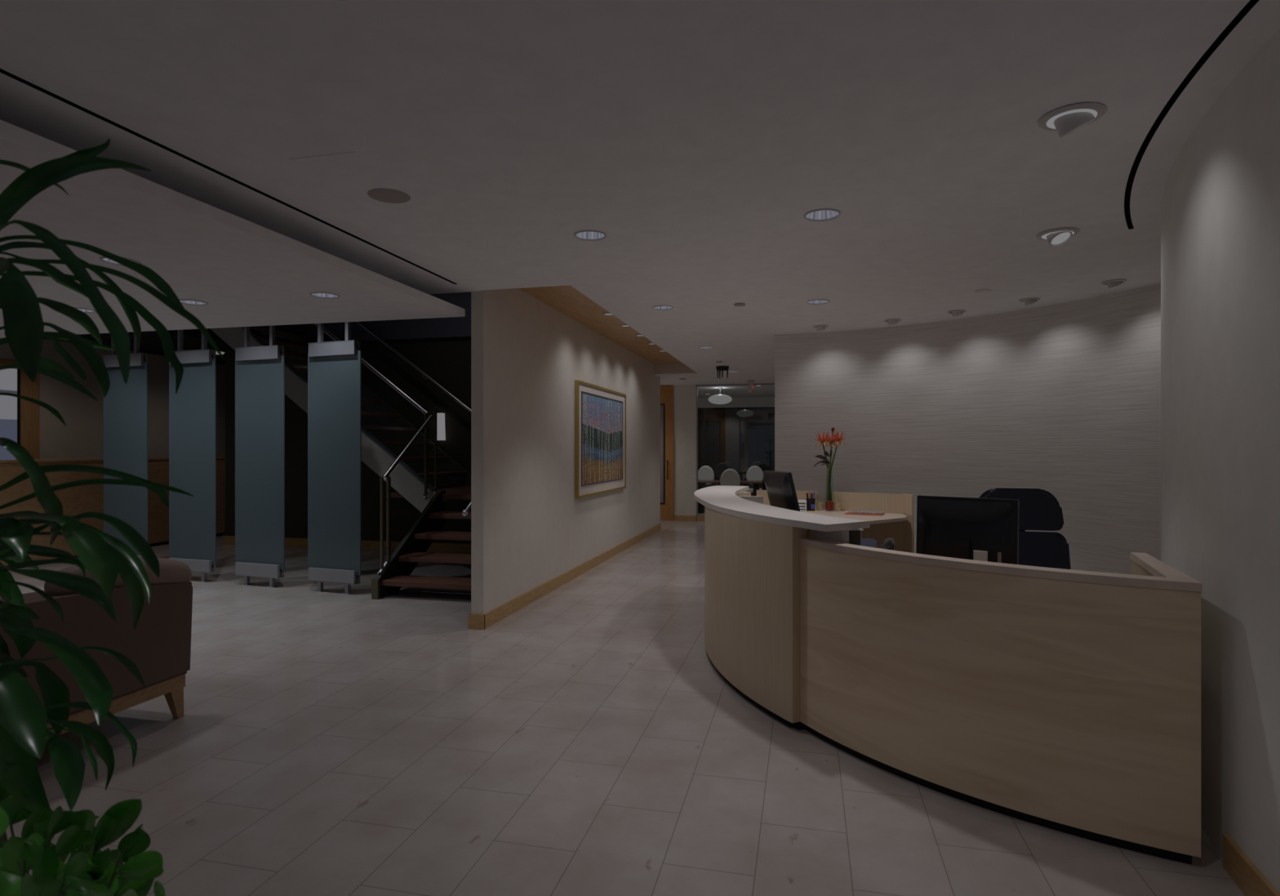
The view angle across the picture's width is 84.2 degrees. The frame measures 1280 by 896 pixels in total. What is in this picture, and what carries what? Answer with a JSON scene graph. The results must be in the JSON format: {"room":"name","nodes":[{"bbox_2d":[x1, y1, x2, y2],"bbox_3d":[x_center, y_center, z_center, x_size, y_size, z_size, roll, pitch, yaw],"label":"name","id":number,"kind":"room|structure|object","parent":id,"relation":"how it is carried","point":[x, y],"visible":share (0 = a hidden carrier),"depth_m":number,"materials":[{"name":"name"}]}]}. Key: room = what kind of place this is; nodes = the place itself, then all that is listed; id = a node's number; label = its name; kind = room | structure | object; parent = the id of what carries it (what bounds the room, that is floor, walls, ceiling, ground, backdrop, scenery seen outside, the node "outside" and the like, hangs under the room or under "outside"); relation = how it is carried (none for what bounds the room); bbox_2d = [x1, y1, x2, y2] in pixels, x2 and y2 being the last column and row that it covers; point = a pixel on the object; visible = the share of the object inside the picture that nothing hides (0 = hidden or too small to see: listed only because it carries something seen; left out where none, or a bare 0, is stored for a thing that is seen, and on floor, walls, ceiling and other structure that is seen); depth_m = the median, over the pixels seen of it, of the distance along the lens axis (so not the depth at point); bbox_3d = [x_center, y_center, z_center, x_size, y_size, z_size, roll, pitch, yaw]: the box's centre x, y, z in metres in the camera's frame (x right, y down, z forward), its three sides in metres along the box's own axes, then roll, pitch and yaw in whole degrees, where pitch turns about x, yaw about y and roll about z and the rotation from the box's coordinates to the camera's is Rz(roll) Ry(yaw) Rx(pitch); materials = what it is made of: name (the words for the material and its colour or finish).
{"room":"office reception lobby","nodes":[
{"label":"office reception lobby","id":0,"kind":"room"},
{"bbox_2d":[0,337,225,529],"bbox_3d":[-9.145,-0.050,6.349,0.100,3.100,14.600,0,0,13],"label":"wall","id":1,"kind":"structure","parent":0,"point":[82,437],"depth_m":10.42,"materials":[{"name":"beige paint"}]},
{"bbox_2d":[0,359,39,459],"bbox_3d":[-8.559,0.170,8.635,0.080,2.660,2.320,0,0,13],"label":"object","id":2,"kind":"structure","parent":1,"relation":"in","point":[20,418],"depth_m":9.51,"materials":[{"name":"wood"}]},
{"bbox_2d":[0,119,465,337],"bbox_3d":[-7.912,-1.131,3.000,11.225,0.062,8.640,0,0,13],"label":"ceiling beam","id":3,"kind":"structure","parent":1,"relation":"attached to","point":[9,131],"depth_m":3.39,"materials":[{"name":"paint"}]},
{"bbox_2d":[49,328,260,364],"bbox_3d":[-7.103,-1.710,10.359,2.250,0.380,6.060,0,0,13],"label":"ceiling","id":4,"kind":"structure","parent":0,"point":[150,342],"depth_m":10.14,"materials":[{"name":"white paint"}]},
{"bbox_2d":[0,137,462,337],"bbox_3d":[-7.913,-1.100,2.995,11.225,0.001,8.630,0,0,13],"label":"ceiling","id":5,"kind":"structure","parent":0,"point":[244,278],"depth_m":4.30,"materials":[{"name":"paint"}]},
{"bbox_2d":[74,306,96,312],"bbox_3d":[-4.452,-1.146,5.642,0.202,0.108,0.202,0,0,13],"label":"recessed light","id":6,"kind":"object","parent":5,"relation":"in","point":[83,309],"visible":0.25,"depth_m":5.71,"materials":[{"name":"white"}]},
{"bbox_2d":[99,256,142,266],"bbox_3d":[-3.052,-1.146,4.164,0.202,0.108,0.202,0,0,13],"label":"recessed light","id":7,"kind":"object","parent":5,"relation":"in","point":[103,259],"visible":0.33,"depth_m":4.17,"materials":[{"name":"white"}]},
{"bbox_2d":[179,298,208,305],"bbox_3d":[-3.373,-1.146,5.338,0.202,0.108,0.202,0,0,13],"label":"recessed light","id":8,"kind":"object","parent":5,"relation":"in","point":[192,302],"visible":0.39,"depth_m":5.40,"materials":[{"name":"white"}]},
{"bbox_2d":[309,291,340,298],"bbox_3d":[-2.265,-1.146,5.089,0.202,0.108,0.202,0,0,13],"label":"recessed light","id":9,"kind":"object","parent":5,"relation":"in","point":[317,294],"visible":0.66,"depth_m":5.15,"materials":[{"name":"grey"}]},
{"bbox_2d":[225,291,471,543],"bbox_3d":[-3.492,-1.300,10.408,6.120,5.600,0.160,0,0,13],"label":"wall","id":10,"kind":"structure","parent":0,"point":[446,360],"depth_m":10.38,"materials":[{"name":"black paint"}]},
{"bbox_2d":[224,535,471,552],"bbox_3d":[-3.508,1.435,10.362,6.110,0.130,0.016,0,0,13],"label":"baseboard","id":11,"kind":"structure","parent":10,"relation":"attached to","point":[299,542],"depth_m":10.42,"materials":[{"name":"brown wood"}]},
{"bbox_2d":[356,321,471,412],"bbox_3d":[-3.497,-1.373,10.301,4.925,3.660,0.131,0,0,13],"label":"wall handrail","id":12,"kind":"object","parent":10,"relation":"attached to","point":[426,376],"visible":0.38,"depth_m":10.18,"materials":[{"name":"metal"}]},
{"bbox_2d":[436,413,445,439],"bbox_3d":[-2.861,-0.305,10.163,0.128,0.390,0.109,0,0,13],"label":"wall sconce","id":13,"kind":"object","parent":10,"relation":"attached to","point":[441,431],"visible":0.89,"depth_m":10.11,"materials":[{"name":"white"}]},
{"bbox_2d":[471,288,660,613],"bbox_3d":[-0.517,0.007,9.451,0.110,2.985,7.330,0,0,13],"label":"wall","id":14,"kind":"structure","parent":0,"point":[529,527],"depth_m":7.03,"materials":[{"name":"paint"}]},
{"bbox_2d":[468,523,661,629],"bbox_3d":[-0.519,1.440,9.441,0.140,0.120,7.350,0,0,13],"label":"baseboard","id":15,"kind":"structure","parent":14,"relation":"attached to","point":[479,621],"depth_m":7.26,"materials":[{"name":"brown wood"}]},
{"bbox_2d":[574,379,626,498],"bbox_3d":[-0.477,-0.100,9.280,0.043,1.370,2.245,0,0,13],"label":"framed painting","id":16,"kind":"object","parent":14,"relation":"attached to","point":[600,412],"visible":1,"depth_m":9.01,"materials":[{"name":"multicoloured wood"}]},
{"bbox_2d":[518,284,682,364],"bbox_3d":[-0.154,-1.500,9.068,0.770,0.040,6.810,0,0,13],"label":"ceiling panel","id":17,"kind":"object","parent":14,"relation":"attached to","point":[568,300],"depth_m":8.07,"materials":[{"name":"orange wood"}]},
{"bbox_2d":[602,312,613,315],"bbox_3d":[-0.348,-1.474,7.814,0.128,0.008,0.128,0,0,13],"label":"spotlight","id":18,"kind":"object","parent":17,"relation":"attached to","point":[604,313],"visible":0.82,"depth_m":7.81,"materials":[{"name":"metal"}]},
{"bbox_2d":[653,363,697,373],"bbox_3d":[-0.160,-1.401,9.044,0.810,0.198,6.940,0,0,13],"label":"trim","id":19,"kind":"structure","parent":14,"relation":"attached to","point":[659,368],"depth_m":12.40,"materials":[{"name":"paint"}]},
{"bbox_2d":[0,520,1244,895],"bbox_3d":[-2.886,1.550,6.323,19.500,0.100,18.000,0,0,13],"label":"floor","id":20,"kind":"structure","parent":0,"point":[588,740],"depth_m":3.26,"materials":[{"name":"tile"}]},
{"bbox_2d":[0,764,164,895],"bbox_3d":[-1.124,0.942,1.391,0.942,0.671,0.312,0,0,40],"label":"plant","id":21,"kind":"object","parent":20,"relation":"on","point":[88,870],"visible":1,"depth_m":1.29,"materials":[{"name":"green plant"}]},
{"bbox_2d":[0,556,192,739],"bbox_3d":[-3.197,1.030,3.056,0.922,0.941,2.196,0,0,13],"label":"armchair","id":22,"kind":"object","parent":20,"relation":"on","point":[159,645],"visible":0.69,"depth_m":3.59,"materials":[{"name":"brown fabric"}]},
{"bbox_2d":[0,137,224,847],"bbox_3d":[-1.272,0.424,1.485,0.930,2.152,0.568,0,0,13],"label":"dracaena plant","id":23,"kind":"object","parent":20,"relation":"on","point":[24,731],"visible":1,"depth_m":1.40,"materials":[{"name":"green plant"}]},
{"bbox_2d":[0,456,225,568],"bbox_3d":[-7.712,0.825,9.707,0.458,1.350,5.045,0,0,9],"label":"wainscoting","id":24,"kind":"structure","parent":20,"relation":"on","point":[77,500],"depth_m":9.66,"materials":[{"name":"brown wood"}]},
{"bbox_2d":[102,333,148,556],"bbox_3d":[-6.061,-0.200,8.339,0.690,3.400,0.090,0,0,17],"label":"frosted glass panel","id":25,"kind":"object","parent":20,"relation":"on","point":[125,405],"visible":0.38,"depth_m":8.32,"materials":[{"name":"glass"}]},
{"bbox_2d":[168,328,216,582],"bbox_3d":[-5.069,-0.200,8.014,0.690,3.400,0.090,0,0,18],"label":"frosted glass panel","id":26,"kind":"object","parent":20,"relation":"on","point":[193,409],"visible":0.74,"depth_m":7.99,"materials":[{"name":"glass"}]},
{"bbox_2d":[235,324,284,587],"bbox_3d":[-4.143,-0.200,7.711,0.690,3.400,0.090,0,0,19],"label":"frosted glass panel","id":27,"kind":"object","parent":20,"relation":"on","point":[260,371],"visible":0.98,"depth_m":7.69,"materials":[{"name":"glass"}]},
{"bbox_2d":[307,321,360,594],"bbox_3d":[-3.179,-0.200,7.357,0.690,3.400,0.090,0,0,20],"label":"frosted glass panel","id":28,"kind":"object","parent":20,"relation":"on","point":[334,367],"visible":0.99,"depth_m":7.34,"materials":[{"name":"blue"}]},
{"bbox_2d":[209,323,471,599],"bbox_3d":[-3.589,-0.881,8.765,5.420,4.761,2.965,0,0,13],"label":"staircase","id":29,"kind":"structure","parent":20,"relation":"on","point":[394,573],"depth_m":8.40,"materials":[{"name":"red wood"}]},
{"bbox_2d":[756,489,914,552],"bbox_3d":[1.865,0.975,6.912,1.529,1.050,1.410,0,0,13],"label":"partition","id":30,"kind":"object","parent":20,"relation":"on","point":[897,522],"visible":0.28,"depth_m":7.07,"materials":[{"name":"brown wood"}]},
{"bbox_2d":[797,499,806,511],"bbox_3d":[1.659,0.593,7.262,0.095,0.115,0.102,0,0,13],"label":"box","id":31,"kind":"object","parent":30,"relation":"on","point":[802,503],"visible":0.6,"depth_m":7.21,"materials":[{"name":"white paper"}]},
{"bbox_2d":[805,497,815,511],"bbox_3d":[1.769,0.588,7.346,0.094,0.125,0.102,0,0,13],"label":"pen holder","id":32,"kind":"object","parent":30,"relation":"on","point":[811,503],"visible":0.89,"depth_m":7.31,"materials":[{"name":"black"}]},
{"bbox_2d":[816,502,824,510],"bbox_3d":[1.885,0.608,7.379,0.095,0.085,0.072,0,0,43],"label":"mug","id":33,"kind":"object","parent":30,"relation":"on","point":[820,505],"visible":0.98,"depth_m":7.36,"materials":[{"name":"yellow ceramic"}]},
{"bbox_2d":[824,480,834,510],"bbox_3d":[1.955,0.424,7.307,0.092,0.449,0.092,0,0,13],"label":"flower vase","id":34,"kind":"object","parent":30,"relation":"on","point":[828,505],"visible":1,"depth_m":7.28,"materials":[{"name":"red glass"}]},
{"bbox_2d":[813,431,830,500],"bbox_3d":[1.886,0.188,7.325,0.165,0.715,0.166,0,0,31],"label":"flower","id":35,"kind":"object","parent":34,"relation":"on","point":[823,439],"visible":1,"depth_m":7.30,"materials":[{"name":"orange plant"}]},
{"bbox_2d":[828,426,834,500],"bbox_3d":[1.972,0.166,7.297,0.068,0.759,0.033,0,0,-5],"label":"flower","id":36,"kind":"object","parent":34,"relation":"on","point":[833,428],"visible":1,"depth_m":7.29,"materials":[{"name":"green plant"}]},
{"bbox_2d":[824,432,839,487],"bbox_3d":[1.982,0.193,7.332,0.167,0.705,0.168,0,0,13],"label":"flower","id":37,"kind":"object","parent":34,"relation":"on","point":[829,441],"visible":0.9,"depth_m":7.30,"materials":[{"name":"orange plant"}]},
{"bbox_2d":[830,431,847,500],"bbox_3d":[2.042,0.183,7.297,0.165,0.725,0.162,0,0,-44],"label":"flower","id":38,"kind":"object","parent":34,"relation":"in","point":[837,438],"visible":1,"depth_m":7.29,"materials":[{"name":"orange plant"}]},
{"bbox_2d":[834,502,844,511],"bbox_3d":[2.055,0.608,7.319,0.095,0.085,0.072,0,0,43],"label":"mug","id":39,"kind":"object","parent":30,"relation":"on","point":[837,505],"visible":1,"depth_m":7.30,"materials":[{"name":"yellow ceramic"}]},
{"bbox_2d":[805,508,907,524],"bbox_3d":[1.836,0.665,6.908,1.470,0.030,1.390,0,0,13],"label":"countertop","id":40,"kind":"structure","parent":30,"relation":"on","point":[887,517],"depth_m":6.71,"materials":[{"name":"white wood"}]},
{"bbox_2d":[844,511,884,515],"bbox_3d":[2.212,0.645,6.959,0.340,0.010,0.220,0,0,27],"label":"folder","id":41,"kind":"object","parent":30,"relation":"on","point":[849,512],"visible":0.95,"depth_m":6.86,"materials":[{"name":"red paper"}]},
{"bbox_2d":[850,510,883,514],"bbox_3d":[2.239,0.633,6.984,0.300,0.012,0.200,0,0,19],"label":"magazine","id":42,"kind":"object","parent":41,"relation":"on","point":[851,511],"visible":1,"depth_m":6.92,"materials":[{"name":"white paper"}]},
{"bbox_2d":[693,484,1202,863],"bbox_3d":[1.129,0.940,4.759,1.324,1.120,4.819,0,0,-18],"label":"reception desk","id":43,"kind":"object","parent":20,"relation":"on","point":[1066,700],"visible":1,"depth_m":2.95,"materials":[{"name":"brown wood"}]},
{"bbox_2d":[763,470,799,511],"bbox_3d":[1.000,0.457,4.926,0.190,0.590,0.430,0,0,-13],"label":"computer monitor","id":44,"kind":"object","parent":43,"relation":"on","point":[780,485],"visible":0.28,"depth_m":4.82,"materials":[{"name":"black plastic"}]},
{"bbox_2d":[860,537,894,550],"bbox_3d":[1.292,0.632,4.057,0.329,0.235,0.310,0,0,13],"label":"desk telephone","id":45,"kind":"object","parent":43,"relation":"on","point":[889,543],"visible":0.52,"depth_m":4.05,"materials":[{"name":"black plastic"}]},
{"bbox_2d":[915,495,1019,564],"bbox_3d":[1.555,0.495,3.410,0.463,0.510,0.190,0,0,40],"label":"computer monitor","id":46,"kind":"object","parent":43,"relation":"on","point":[974,528],"visible":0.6,"depth_m":3.39,"materials":[{"name":"black plastic"}]},
{"bbox_2d":[978,487,1071,568],"bbox_3d":[2.394,0.881,4.396,0.710,1.238,0.626,0,0,17],"label":"office chair","id":47,"kind":"object","parent":20,"relation":"on","point":[1039,509],"visible":0.16,"depth_m":4.54,"materials":[{"name":"black fabric"}]},
{"bbox_2d":[0,0,1279,385],"bbox_3d":[-3.089,-1.300,6.555,19.000,0.001,17.760,0,0,13],"label":"ceiling","id":48,"kind":"structure","parent":0,"point":[700,137],"depth_m":2.88,"materials":[{"name":"paint"}]},
{"bbox_2d":[0,68,457,284],"bbox_3d":[-2.395,-1.362,1.618,0.060,0.116,8.260,0,0,13],"label":"trim","id":49,"kind":"structure","parent":48,"relation":"attached to","point":[2,71],"depth_m":3.17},
{"bbox_2d":[288,151,396,184],"bbox_3d":[-1.375,-1.298,3.300,0.340,0.003,0.320,0,0,13],"label":"access panel","id":50,"kind":"object","parent":48,"relation":"attached to","point":[349,167],"visible":1,"depth_m":3.29,"materials":[{"name":"paint"}]},
{"bbox_2d":[367,187,410,203],"bbox_3d":[-1.293,-1.298,3.650,0.210,0.004,0.210,0,0,13],"label":"ceiling speaker","id":51,"kind":"object","parent":48,"relation":"attached to","point":[386,195],"visible":1,"depth_m":3.64},
{"bbox_2d":[573,230,606,240],"bbox_3d":[-0.304,-1.346,4.323,0.202,0.108,0.202,0,0,13],"label":"recessed light","id":52,"kind":"object","parent":48,"relation":"in","point":[586,235],"visible":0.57,"depth_m":4.39,"materials":[{"name":"grey"}]},
{"bbox_2d":[652,305,674,310],"bbox_3d":[0.215,-1.346,6.543,0.202,0.108,0.202,0,0,13],"label":"recessed light","id":53,"kind":"object","parent":48,"relation":"in","point":[656,307],"visible":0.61,"depth_m":6.61,"materials":[{"name":"grey"}]},
{"bbox_2d":[697,346,713,348],"bbox_3d":[0.850,-1.346,9.147,0.202,0.108,0.202,0,0,13],"label":"recessed light","id":54,"kind":"object","parent":48,"relation":"in","point":[700,347],"visible":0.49,"depth_m":9.20,"materials":[{"name":"grey glass"}]},
{"bbox_2d":[715,365,728,378],"bbox_3d":[1.317,-1.205,11.297,0.210,0.190,0.210,0,0,13],"label":"ceiling fixture","id":55,"kind":"object","parent":48,"relation":"attached to","point":[719,368],"visible":1,"depth_m":11.23,"materials":[{"name":"black metal"}]},
{"bbox_2d":[733,302,745,306],"bbox_3d":[0.900,-1.293,6.387,0.100,0.014,0.100,0,0,13],"label":"sprinkler cover","id":56,"kind":"object","parent":48,"relation":"attached to","point":[735,304],"visible":1,"depth_m":6.37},
{"bbox_2d":[746,379,755,393],"bbox_3d":[2.139,-1.183,13.672,0.140,0.235,0.284,0,0,13],"label":"exit sign","id":57,"kind":"object","parent":48,"relation":"hanging from","point":[750,382],"visible":1,"depth_m":13.54,"materials":[{"name":"red plastic"}]},
{"bbox_2d":[806,298,830,304],"bbox_3d":[1.582,-1.346,6.285,0.202,0.108,0.202,0,0,13],"label":"recessed light","id":58,"kind":"object","parent":48,"relation":"in","point":[818,301],"visible":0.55,"depth_m":6.35,"materials":[{"name":"grey"}]},
{"bbox_2d":[813,324,828,330],"bbox_3d":[1.928,-1.291,7.556,0.168,0.086,0.168,0,0,13],"label":"spotlight","id":59,"kind":"object","parent":48,"relation":"attached to","point":[819,327],"visible":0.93,"depth_m":7.52,"materials":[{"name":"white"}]},
{"bbox_2d":[803,208,840,221],"bbox_3d":[1.014,-1.346,3.943,0.202,0.108,0.202,0,0,13],"label":"recessed light","id":60,"kind":"object","parent":48,"relation":"in","point":[819,215],"visible":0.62,"depth_m":4.01,"materials":[{"name":"grey"}]},
{"bbox_2d":[884,318,901,324],"bbox_3d":[2.566,-1.291,7.194,0.168,0.085,0.168,0,0,13],"label":"spotlight","id":61,"kind":"object","parent":48,"relation":"attached to","point":[891,321],"visible":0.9,"depth_m":7.16,"materials":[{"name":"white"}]},
{"bbox_2d":[946,309,966,316],"bbox_3d":[3.014,-1.291,6.739,0.168,0.086,0.168,0,0,13],"label":"spotlight","id":62,"kind":"object","parent":48,"relation":"attached to","point":[958,312],"visible":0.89,"depth_m":6.70,"materials":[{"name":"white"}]},
{"bbox_2d":[974,288,991,293],"bbox_3d":[2.830,-1.294,5.844,0.116,0.012,0.116,0,0,13],"label":"sprinkler cover","id":63,"kind":"object","parent":48,"relation":"attached to","point":[980,291],"visible":1,"depth_m":5.82,"materials":[{"name":"white metal"}]},
{"bbox_2d":[1018,297,1040,305],"bbox_3d":[3.410,-1.291,6.195,0.168,0.086,0.168,0,0,13],"label":"spotlight","id":64,"kind":"object","parent":48,"relation":"attached to","point":[1027,301],"visible":0.89,"depth_m":6.16,"materials":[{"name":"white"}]},
{"bbox_2d":[1035,226,1079,246],"bbox_3d":[2.526,-1.286,4.282,0.231,0.124,0.231,0,0,13],"label":"spotlight","id":65,"kind":"object","parent":48,"relation":"attached to","point":[1060,236],"visible":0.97,"depth_m":4.25,"materials":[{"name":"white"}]},
{"bbox_2d":[1037,102,1106,137],"bbox_3d":[1.690,-1.285,2.773,0.231,0.120,0.231,0,0,13],"label":"spotlight","id":66,"kind":"object","parent":48,"relation":"attached to","point":[1067,119],"visible":1,"depth_m":2.73,"materials":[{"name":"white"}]},
{"bbox_2d":[1101,279,1126,288],"bbox_3d":[3.702,-1.291,5.532,0.168,0.085,0.168,0,0,13],"label":"spotlight","id":67,"kind":"object","parent":48,"relation":"attached to","point":[1111,283],"visible":0.89,"depth_m":5.50,"materials":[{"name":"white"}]},
{"bbox_2d":[673,384,696,515],"bbox_3d":[-0.691,0.100,15.032,3.810,2.800,0.120,0,0,13],"label":"wall","id":68,"kind":"structure","parent":0,"point":[684,395],"depth_m":14.60,"materials":[{"name":"paint"}]},
{"bbox_2d":[660,385,673,519],"bbox_3d":[0.170,0.105,14.805,1.090,2.790,0.171,0,0,13],"label":"door","id":69,"kind":"structure","parent":68,"relation":"in","point":[666,391],"depth_m":14.68,"materials":[{"name":"brown wood"}]},
{"bbox_2d":[673,515,696,520],"bbox_3d":[0.920,1.445,14.586,0.470,0.110,0.014,0,0,13],"label":"baseboard","id":70,"kind":"structure","parent":68,"relation":"attached to","point":[678,517],"depth_m":14.58,"materials":[{"name":"brown wood"}]},
{"bbox_2d":[696,382,774,520],"bbox_3d":[2.058,0.100,14.369,1.845,2.800,0.080,0,0,13],"label":"door frame","id":71,"kind":"structure","parent":68,"relation":"in","point":[699,517],"depth_m":14.54,"materials":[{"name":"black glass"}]},
{"bbox_2d":[697,384,774,398],"bbox_3d":[2.397,-1.380,16.841,6.200,0.040,4.810,0,0,13],"label":"ceiling","id":72,"kind":"structure","parent":0,"point":[766,390],"depth_m":17.10,"materials":[{"name":"paint"}]},
{"bbox_2d":[708,387,732,404],"bbox_3d":[1.812,-1.173,16.008,0.540,0.373,0.540,0,0,13],"label":"pendant lamp","id":73,"kind":"object","parent":72,"relation":"hanging from","point":[720,398],"visible":1,"depth_m":15.82,"materials":[{"name":"white glass"}]},
{"bbox_2d":[697,396,774,407],"bbox_3d":[2.896,0.050,19.195,6.100,2.900,0.100,0,0,13],"label":"wall","id":74,"kind":"structure","parent":0,"point":[768,401],"depth_m":19.16,"materials":[{"name":"white paint"}]},
{"bbox_2d":[697,406,774,479],"bbox_3d":[2.894,-0.075,19.185,6.100,2.050,0.080,0,0,13],"label":"window","id":75,"kind":"structure","parent":74,"relation":"in","point":[739,439],"depth_m":19.27,"materials":[{"name":"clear glass"}]},
{"bbox_2d":[774,283,1160,573],"bbox_3d":[3.287,0.100,6.495,0.975,2.800,4.831,0,0,-35],"label":"wall","id":76,"kind":"structure","parent":0,"point":[1063,400],"depth_m":6.84,"materials":[{"name":"white paint"}]},
{"bbox_2d":[1160,28,1279,893],"bbox_3d":[2.759,0.100,1.454,1.891,2.800,8.445,0,0,13],"label":"wall","id":77,"kind":"structure","parent":0,"point":[1220,202],"depth_m":2.52,"materials":[{"name":"white paint"}]},
{"bbox_2d":[1124,0,1258,229],"bbox_3d":[2.021,-1.382,1.908,0.597,0.156,5.030,0,0,16],"label":"trim","id":78,"kind":"structure","parent":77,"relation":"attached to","point":[1251,3],"depth_m":2.65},
{"bbox_2d":[1222,832,1279,895],"bbox_3d":[2.036,1.440,-0.194,0.672,0.120,5.428,0,0,-6],"label":"baseboard","id":79,"kind":"structure","parent":77,"relation":"attached to","point":[1250,880],"depth_m":2.38,"materials":[{"name":"brown wood"}]},
{"bbox_3d":[2.428,1.550,16.973,7.000,0.100,5.040,0,0,13],"label":"floor","id":80,"kind":"structure","parent":0,"visible":0},
{"bbox_2d":[697,465,715,485],"bbox_3d":[1.587,0.969,17.416,0.520,1.062,0.520,0,0,13],"label":"chair","id":81,"kind":"object","parent":80,"relation":"on","point":[705,472],"visible":0.37,"depth_m":17.61,"materials":[{"name":"white fabric"}]},
{"bbox_2d":[718,468,742,485],"bbox_3d":[1.971,0.969,15.283,0.520,1.062,0.520,0,0,13],"label":"chair","id":82,"kind":"object","parent":80,"relation":"on","point":[730,477],"visible":0.46,"depth_m":15.03,"materials":[{"name":"white fabric"}]},
{"bbox_2d":[697,480,764,513],"bbox_3d":[2.054,1.133,16.362,1.550,0.735,0.900,0,0,13],"label":"conference table","id":83,"kind":"object","parent":80,"relation":"on","point":[700,482],"visible":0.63,"depth_m":16.18,"materials":[{"name":"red wood"}]},
{"bbox_2d":[713,483,762,495],"bbox_3d":[2.880,1.190,18.906,3.400,0.620,0.430,0,0,13],"label":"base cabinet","id":84,"kind":"object","parent":80,"relation":"on","point":[749,486],"visible":0.02,"depth_m":18.67,"materials":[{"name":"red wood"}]},
{"bbox_2d":[742,465,764,493],"bbox_3d":[2.801,0.969,17.338,0.520,1.062,0.520,0,0,13],"label":"chair","id":85,"kind":"object","parent":80,"relation":"on","point":[754,472],"visible":0.54,"depth_m":17.53,"materials":[{"name":"white paint"}]},
{"bbox_2d":[762,482,766,489],"bbox_3d":[3.132,0.969,16.473,0.520,1.062,0.520,0,0,3],"label":"chair","id":86,"kind":"object","parent":80,"relation":"on","point":[763,483],"visible":0.02,"depth_m":16.71,"materials":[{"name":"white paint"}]},
{"bbox_3d":[-0.976,-1.300,7.930,0.089,5.600,3.600,0,0,13],"label":"wall","id":87,"kind":"structure","parent":0,"visible":0},
{"bbox_2d":[462,501,471,515],"bbox_3d":[-1.292,0.036,6.973,0.090,1.108,1.831,0,0,13],"label":"wall handrail","id":88,"kind":"object","parent":87,"relation":"attached to","point":[465,512],"visible":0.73,"depth_m":6.11,"materials":[{"name":"metal"}]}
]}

